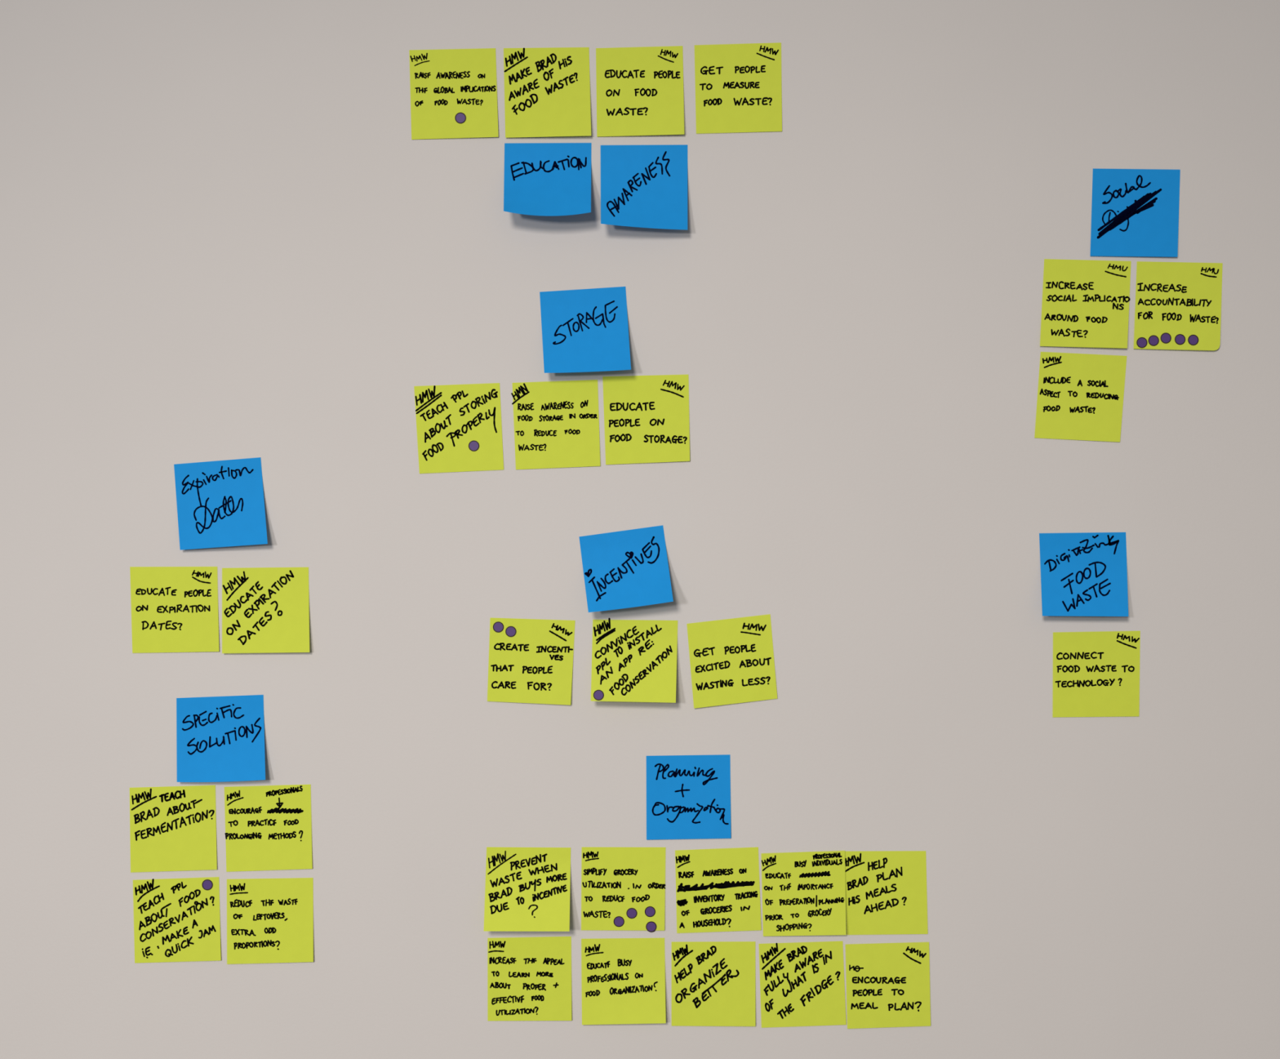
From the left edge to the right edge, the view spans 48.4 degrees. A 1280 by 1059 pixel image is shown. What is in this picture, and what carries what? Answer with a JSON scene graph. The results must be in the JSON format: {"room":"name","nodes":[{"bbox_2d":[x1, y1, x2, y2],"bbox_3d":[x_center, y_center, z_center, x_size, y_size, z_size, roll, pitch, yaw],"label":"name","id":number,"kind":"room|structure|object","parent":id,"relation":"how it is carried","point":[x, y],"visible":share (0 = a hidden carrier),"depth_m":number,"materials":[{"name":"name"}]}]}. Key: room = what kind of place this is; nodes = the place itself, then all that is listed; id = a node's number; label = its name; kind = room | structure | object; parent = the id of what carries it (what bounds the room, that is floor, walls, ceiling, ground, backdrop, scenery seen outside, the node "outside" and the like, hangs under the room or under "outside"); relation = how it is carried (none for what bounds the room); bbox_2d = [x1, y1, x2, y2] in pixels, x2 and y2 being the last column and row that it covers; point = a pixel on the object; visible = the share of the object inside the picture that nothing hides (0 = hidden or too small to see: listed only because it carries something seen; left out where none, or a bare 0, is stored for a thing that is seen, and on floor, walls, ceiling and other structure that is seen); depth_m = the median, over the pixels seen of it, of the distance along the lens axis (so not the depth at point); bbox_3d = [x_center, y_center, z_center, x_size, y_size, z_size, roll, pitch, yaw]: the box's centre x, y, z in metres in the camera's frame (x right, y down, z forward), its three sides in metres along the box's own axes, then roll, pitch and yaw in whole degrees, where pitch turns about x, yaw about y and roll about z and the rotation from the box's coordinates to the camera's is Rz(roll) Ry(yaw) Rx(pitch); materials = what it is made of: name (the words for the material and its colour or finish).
{"room":"office meeting room","nodes":[
{"label":"office meeting room","id":0,"kind":"room"},
{"bbox_2d":[0,0,1279,1058],"bbox_3d":[0.000,0.050,1.325,6.000,2.900,0.150,0,0,0],"label":"wall","id":1,"kind":"structure","parent":0,"point":[226,233],"depth_m":1.25,"materials":[{"name":"white paint"}]},
{"bbox_2d":[129,785,217,872],"bbox_3d":[-0.409,0.263,1.249,0.077,0.077,0.002,0,0,0],"label":"sticky note","id":2,"kind":"object","parent":1,"relation":"attached to","point":[172,828],"visible":1,"depth_m":1.25,"materials":[{"name":"paper"}]},
{"bbox_2d":[129,566,218,653],"bbox_3d":[-0.408,0.070,1.249,0.079,0.076,0.002,0,0,0],"label":"sticky note","id":3,"kind":"object","parent":1,"relation":"attached to","point":[175,609],"visible":1,"depth_m":1.25,"materials":[{"name":"paper"}]},
{"bbox_2d":[133,876,221,963],"bbox_3d":[-0.406,0.343,1.249,0.078,0.076,0.002,0,0,0],"label":"sticky note","id":4,"kind":"object","parent":1,"relation":"attached to","point":[175,919],"visible":1,"depth_m":1.25,"materials":[{"name":"paper"}]},
{"bbox_2d":[201,879,213,889],"bbox_3d":[-0.380,0.312,1.250,0.010,0.010,0.001,0,0,0],"label":"sticker","id":5,"kind":"object","parent":4,"relation":"attached to","point":[206,884],"visible":1,"depth_m":1.25,"materials":[{"name":"purple paper"}]},
{"bbox_2d":[173,457,267,550],"bbox_3d":[-0.366,-0.023,1.243,0.086,0.081,0.013,0,0,0],"label":"sticky note","id":6,"kind":"object","parent":1,"relation":"attached to","point":[220,503],"visible":1,"depth_m":1.25,"materials":[{"name":"blue paper"}]},
{"bbox_2d":[176,694,265,782],"bbox_3d":[-0.366,0.183,1.244,0.081,0.075,0.012,0,0,0],"label":"sticky note","id":7,"kind":"object","parent":1,"relation":"attached to","point":[220,739],"visible":1,"depth_m":1.25,"materials":[{"name":"blue paper"}]},
{"bbox_2d":[222,567,309,653],"bbox_3d":[-0.328,0.071,1.247,0.078,0.075,0.006,0,0,0],"label":"sticky note","id":8,"kind":"object","parent":1,"relation":"attached to","point":[265,610],"visible":1,"depth_m":1.25,"materials":[{"name":"paper"}]},
{"bbox_2d":[224,784,312,871],"bbox_3d":[-0.326,0.262,1.249,0.078,0.077,0.002,0,0,0],"label":"sticky note","id":9,"kind":"object","parent":1,"relation":"attached to","point":[268,827],"visible":1,"depth_m":1.25,"materials":[{"name":"paper"}]},
{"bbox_2d":[226,877,313,964],"bbox_3d":[-0.324,0.343,1.249,0.077,0.076,0.003,0,0,0],"label":"sticky note","id":10,"kind":"object","parent":1,"relation":"attached to","point":[269,920],"visible":1,"depth_m":1.25,"materials":[{"name":"paper"}]},
{"bbox_2d":[408,48,498,139],"bbox_3d":[-0.163,-0.382,1.249,0.078,0.080,0.002,0,0,0],"label":"sticky note","id":11,"kind":"object","parent":1,"relation":"attached to","point":[444,83],"visible":1,"depth_m":1.25,"materials":[{"name":"paper"}]},
{"bbox_2d":[454,112,466,123],"bbox_3d":[-0.157,-0.361,1.249,0.010,0.010,0.001,0,0,0],"label":"sticker","id":12,"kind":"object","parent":11,"relation":"attached to","point":[460,117],"visible":1,"depth_m":1.25,"materials":[{"name":"purple paper"}]},
{"bbox_2d":[413,382,503,473],"bbox_3d":[-0.159,-0.089,1.250,0.079,0.080,0.001,0,0,0],"label":"sticky note","id":13,"kind":"object","parent":1,"relation":"attached to","point":[449,417],"visible":1,"depth_m":1.25,"materials":[{"name":"paper"}]},
{"bbox_2d":[468,440,479,451],"bbox_3d":[-0.146,-0.073,1.249,0.010,0.010,0.001,0,0,0],"label":"sticker","id":14,"kind":"object","parent":13,"relation":"attached to","point":[473,445],"visible":1,"depth_m":1.25,"materials":[{"name":"purple paper"}]},
{"bbox_2d":[483,846,570,931],"bbox_3d":[-0.098,0.313,1.240,0.075,0.069,0.019,0,0,0],"label":"sticky note","id":15,"kind":"object","parent":1,"relation":"attached to","point":[527,889],"visible":1,"depth_m":1.25,"materials":[{"name":"paper"}]},
{"bbox_2d":[487,936,571,1020],"bbox_3d":[-0.097,0.394,1.249,0.074,0.074,0.002,0,0,0],"label":"sticky note","id":16,"kind":"object","parent":1,"relation":"attached to","point":[529,978],"visible":1,"depth_m":1.25,"materials":[{"name":"paper"}]},
{"bbox_2d":[487,617,575,705],"bbox_3d":[-0.095,0.116,1.248,0.077,0.076,0.003,0,0,0],"label":"sticky note","id":17,"kind":"object","parent":1,"relation":"attached to","point":[535,665],"visible":1,"depth_m":1.25,"materials":[{"name":"paper"}]},
{"bbox_2d":[493,621,503,632],"bbox_3d":[-0.124,0.086,1.250,0.010,0.010,0.001,0,0,0],"label":"sticker","id":18,"kind":"object","parent":17,"relation":"attached to","point":[498,626],"visible":1,"depth_m":1.25,"materials":[{"name":"purple paper"}]},
{"bbox_2d":[505,626,516,636],"bbox_3d":[-0.113,0.089,1.250,0.010,0.010,0.001,0,0,0],"label":"sticker","id":19,"kind":"object","parent":17,"relation":"attached to","point":[510,631],"visible":1,"depth_m":1.25,"materials":[{"name":"purple paper"}]},
{"bbox_2d":[503,47,591,137],"bbox_3d":[-0.081,-0.383,1.247,0.077,0.080,0.005,0,0,0],"label":"sticky note","id":20,"kind":"object","parent":1,"relation":"attached to","point":[547,90],"visible":1,"depth_m":1.25,"materials":[{"name":"paper"}]},
{"bbox_2d":[503,142,591,216],"bbox_3d":[-0.081,-0.304,1.235,0.077,0.071,0.029,0,0,0],"label":"sticky note","id":21,"kind":"object","parent":1,"relation":"attached to","point":[540,179],"visible":1,"depth_m":1.24,"materials":[{"name":"blue paper"}]},
{"bbox_2d":[511,379,599,469],"bbox_3d":[-0.074,-0.092,1.249,0.078,0.079,0.001,0,0,0],"label":"sticky note","id":22,"kind":"object","parent":1,"relation":"attached to","point":[557,423],"visible":1,"depth_m":1.25,"materials":[{"name":"paper"}]},
{"bbox_2d":[539,286,631,373],"bbox_3d":[-0.048,-0.174,1.240,0.080,0.078,0.020,0,0,0],"label":"sticky note","id":23,"kind":"object","parent":1,"relation":"attached to","point":[584,330],"visible":1,"depth_m":1.25,"materials":[{"name":"blue paper"}]},
{"bbox_2d":[581,846,665,930],"bbox_3d":[-0.015,0.315,1.249,0.074,0.073,0.002,0,0,0],"label":"sticky note","id":24,"kind":"object","parent":1,"relation":"attached to","point":[615,880],"visible":1,"depth_m":1.25,"materials":[{"name":"paper"}]},
{"bbox_2d":[613,915,624,926],"bbox_3d":[-0.018,0.344,1.249,0.010,0.010,0.001,0,0,0],"label":"sticker","id":25,"kind":"object","parent":24,"relation":"attached to","point":[619,921],"visible":1,"depth_m":1.25,"materials":[{"name":"purple paper"}]},
{"bbox_2d":[626,907,637,918],"bbox_3d":[-0.007,0.337,1.249,0.010,0.010,0.001,0,0,0],"label":"sticker","id":26,"kind":"object","parent":24,"relation":"attached to","point":[631,913],"visible":1,"depth_m":1.25,"materials":[{"name":"purple paper"}]},
{"bbox_2d":[644,906,655,916],"bbox_3d":[0.009,0.335,1.249,0.010,0.010,0.001,0,0,0],"label":"sticker","id":27,"kind":"object","parent":24,"relation":"attached to","point":[650,911],"visible":1,"depth_m":1.25,"materials":[{"name":"purple paper"}]},
{"bbox_2d":[645,920,656,932],"bbox_3d":[0.010,0.348,1.248,0.010,0.010,0.001,0,0,0],"label":"sticker","id":28,"kind":"object","parent":24,"relation":"attached to","point":[651,926],"visible":1,"depth_m":1.25,"materials":[{"name":"purple paper"}]},
{"bbox_2d":[581,937,666,1024],"bbox_3d":[-0.015,0.396,1.246,0.074,0.075,0.008,0,0,0],"label":"sticky note","id":29,"kind":"object","parent":1,"relation":"attached to","point":[623,980],"visible":1,"depth_m":1.25,"materials":[{"name":"paper"}]},
{"bbox_2d":[578,524,673,612],"bbox_3d":[-0.012,0.034,1.236,0.082,0.075,0.027,0,0,0],"label":"sticky note","id":30,"kind":"object","parent":1,"relation":"attached to","point":[628,568],"visible":1,"depth_m":1.24,"materials":[{"name":"blue paper"}]},
{"bbox_2d":[591,617,677,702],"bbox_3d":[-0.005,0.114,1.241,0.076,0.072,0.018,0,0,0],"label":"sticky note","id":31,"kind":"object","parent":1,"relation":"attached to","point":[633,660],"visible":1,"depth_m":1.25,"materials":[{"name":"paper"}]},
{"bbox_2d":[593,689,604,700],"bbox_3d":[-0.036,0.143,1.235,0.009,0.009,0.004,0,0,0],"label":"sticker","id":32,"kind":"object","parent":31,"relation":"attached to","point":[598,695],"visible":1,"depth_m":1.23,"materials":[{"name":"purple paper"}]},
{"bbox_2d":[595,45,684,136],"bbox_3d":[0.000,-0.384,1.248,0.078,0.080,0.004,0,0,0],"label":"sticky note","id":33,"kind":"object","parent":1,"relation":"attached to","point":[640,90],"visible":1,"depth_m":1.25,"materials":[{"name":"paper"}]},
{"bbox_2d":[600,144,687,230],"bbox_3d":[0.004,-0.299,1.238,0.076,0.078,0.024,0,0,0],"label":"sticky note","id":34,"kind":"object","parent":1,"relation":"attached to","point":[642,186],"visible":1,"depth_m":1.25,"materials":[{"name":"blue paper"}]},
{"bbox_2d":[602,374,689,464],"bbox_3d":[0.005,-0.096,1.249,0.076,0.079,0.002,0,0,0],"label":"sticky note","id":35,"kind":"object","parent":1,"relation":"attached to","point":[646,417],"visible":1,"depth_m":1.25,"materials":[{"name":"paper"}]},
{"bbox_2d":[646,754,730,839],"bbox_3d":[0.043,0.235,1.249,0.074,0.074,0.002,0,0,0],"label":"sticky note","id":36,"kind":"object","parent":1,"relation":"attached to","point":[688,797],"visible":1,"depth_m":1.25,"materials":[{"name":"blue paper"}]},
{"bbox_2d":[671,941,755,1026],"bbox_3d":[0.065,0.398,1.249,0.074,0.074,0.003,0,0,0],"label":"sticky note","id":37,"kind":"object","parent":1,"relation":"attached to","point":[713,982],"visible":1,"depth_m":1.25,"materials":[{"name":"paper"}]},
{"bbox_2d":[675,846,761,933],"bbox_3d":[0.069,0.316,1.249,0.076,0.076,0.001,0,0,0],"label":"sticky note","id":38,"kind":"object","parent":1,"relation":"attached to","point":[717,889],"visible":1,"depth_m":1.25,"materials":[{"name":"paper"}]},
{"bbox_2d":[686,613,777,708],"bbox_3d":[0.081,0.115,1.248,0.080,0.082,0.003,0,0,0],"label":"sticky note","id":39,"kind":"object","parent":1,"relation":"attached to","point":[731,660],"visible":1,"depth_m":1.25,"materials":[{"name":"paper"}]},
{"bbox_2d":[694,42,782,133],"bbox_3d":[0.086,-0.387,1.249,0.077,0.080,0.001,0,0,0],"label":"sticky note","id":40,"kind":"object","parent":1,"relation":"attached to","point":[739,88],"visible":1,"depth_m":1.25,"materials":[{"name":"paper"}]},
{"bbox_2d":[758,941,846,1027],"bbox_3d":[0.143,0.399,1.249,0.077,0.076,0.001,0,0,0],"label":"sticky note","id":41,"kind":"object","parent":1,"relation":"attached to","point":[802,984],"visible":1,"depth_m":1.25,"materials":[{"name":"paper"}]},
{"bbox_2d":[760,850,846,936],"bbox_3d":[0.143,0.319,1.246,0.074,0.075,0.005,0,0,0],"label":"sticky note","id":42,"kind":"object","parent":1,"relation":"attached to","point":[804,892],"visible":1,"depth_m":1.25,"materials":[{"name":"paper"}]},
{"bbox_2d":[844,850,928,934],"bbox_3d":[0.216,0.319,1.250,0.074,0.074,0.001,0,0,0],"label":"sticky note","id":43,"kind":"object","parent":1,"relation":"attached to","point":[886,891],"visible":1,"depth_m":1.25,"materials":[{"name":"paper"}]},
{"bbox_2d":[844,942,930,1028],"bbox_3d":[0.217,0.400,1.249,0.075,0.076,0.001,0,0,0],"label":"sticky note","id":44,"kind":"object","parent":1,"relation":"attached to","point":[888,984],"visible":1,"depth_m":1.25,"materials":[{"name":"paper"}]},
{"bbox_2d":[1034,351,1126,441],"bbox_3d":[0.387,-0.116,1.249,0.081,0.079,0.001,0,0,0],"label":"sticky note","id":45,"kind":"object","parent":1,"relation":"attached to","point":[1080,396],"visible":1,"depth_m":1.25,"materials":[{"name":"paper"}]},
{"bbox_2d":[1039,532,1128,616],"bbox_3d":[0.388,0.039,1.242,0.078,0.073,0.015,0,0,0],"label":"sticky note","id":46,"kind":"object","parent":1,"relation":"attached to","point":[1083,574],"visible":1,"depth_m":1.25,"materials":[{"name":"blue paper"}]},
{"bbox_2d":[1040,258,1131,348],"bbox_3d":[0.391,-0.198,1.248,0.081,0.079,0.004,0,0,0],"label":"sticky note","id":47,"kind":"object","parent":1,"relation":"attached to","point":[1085,303],"visible":1,"depth_m":1.25,"materials":[{"name":"paper"}]},
{"bbox_2d":[1052,631,1140,717],"bbox_3d":[0.401,0.127,1.249,0.077,0.076,0.001,0,0,0],"label":"sticky note","id":48,"kind":"object","parent":1,"relation":"attached to","point":[1096,673],"visible":1,"depth_m":1.25,"materials":[{"name":"paper"}]},
{"bbox_2d":[1089,168,1180,257],"bbox_3d":[0.434,-0.278,1.248,0.079,0.078,0.003,0,0,0],"label":"sticky note","id":49,"kind":"object","parent":1,"relation":"attached to","point":[1135,212],"visible":1,"depth_m":1.25,"materials":[{"name":"blue paper"}]},
{"bbox_2d":[1133,261,1222,350],"bbox_3d":[0.472,-0.196,1.248,0.079,0.079,0.003,0,0,0],"label":"sticky note","id":50,"kind":"object","parent":1,"relation":"attached to","point":[1174,299],"visible":1,"depth_m":1.25,"materials":[{"name":"paper"}]},
{"bbox_2d":[1136,337,1147,347],"bbox_3d":[0.440,-0.164,1.248,0.010,0.010,0.001,0,0,0],"label":"sticker","id":51,"kind":"object","parent":50,"relation":"attached to","point":[1141,342],"visible":1,"depth_m":1.25,"materials":[{"name":"purple paper"}]},
{"bbox_2d":[1148,335,1159,346],"bbox_3d":[0.450,-0.166,1.248,0.010,0.010,0.001,0,0,0],"label":"sticker","id":52,"kind":"object","parent":50,"relation":"attached to","point":[1153,340],"visible":1,"depth_m":1.25,"materials":[{"name":"purple paper"}]},
{"bbox_2d":[1160,332,1171,343],"bbox_3d":[0.461,-0.168,1.248,0.010,0.010,0.001,0,0,0],"label":"sticker","id":53,"kind":"object","parent":50,"relation":"attached to","point":[1166,338],"visible":1,"depth_m":1.25,"materials":[{"name":"purple paper"}]},
{"bbox_2d":[1174,333,1185,344],"bbox_3d":[0.473,-0.167,1.248,0.010,0.010,0.001,0,0,0],"label":"sticker","id":54,"kind":"object","parent":50,"relation":"attached to","point":[1180,339],"visible":1,"depth_m":1.25,"materials":[{"name":"purple paper"}]},
{"bbox_2d":[1187,334,1198,345],"bbox_3d":[0.485,-0.166,1.248,0.010,0.010,0.001,0,0,0],"label":"sticker","id":55,"kind":"object","parent":50,"relation":"attached to","point":[1193,340],"visible":1,"depth_m":1.25,"materials":[{"name":"purple paper"}]}
]}

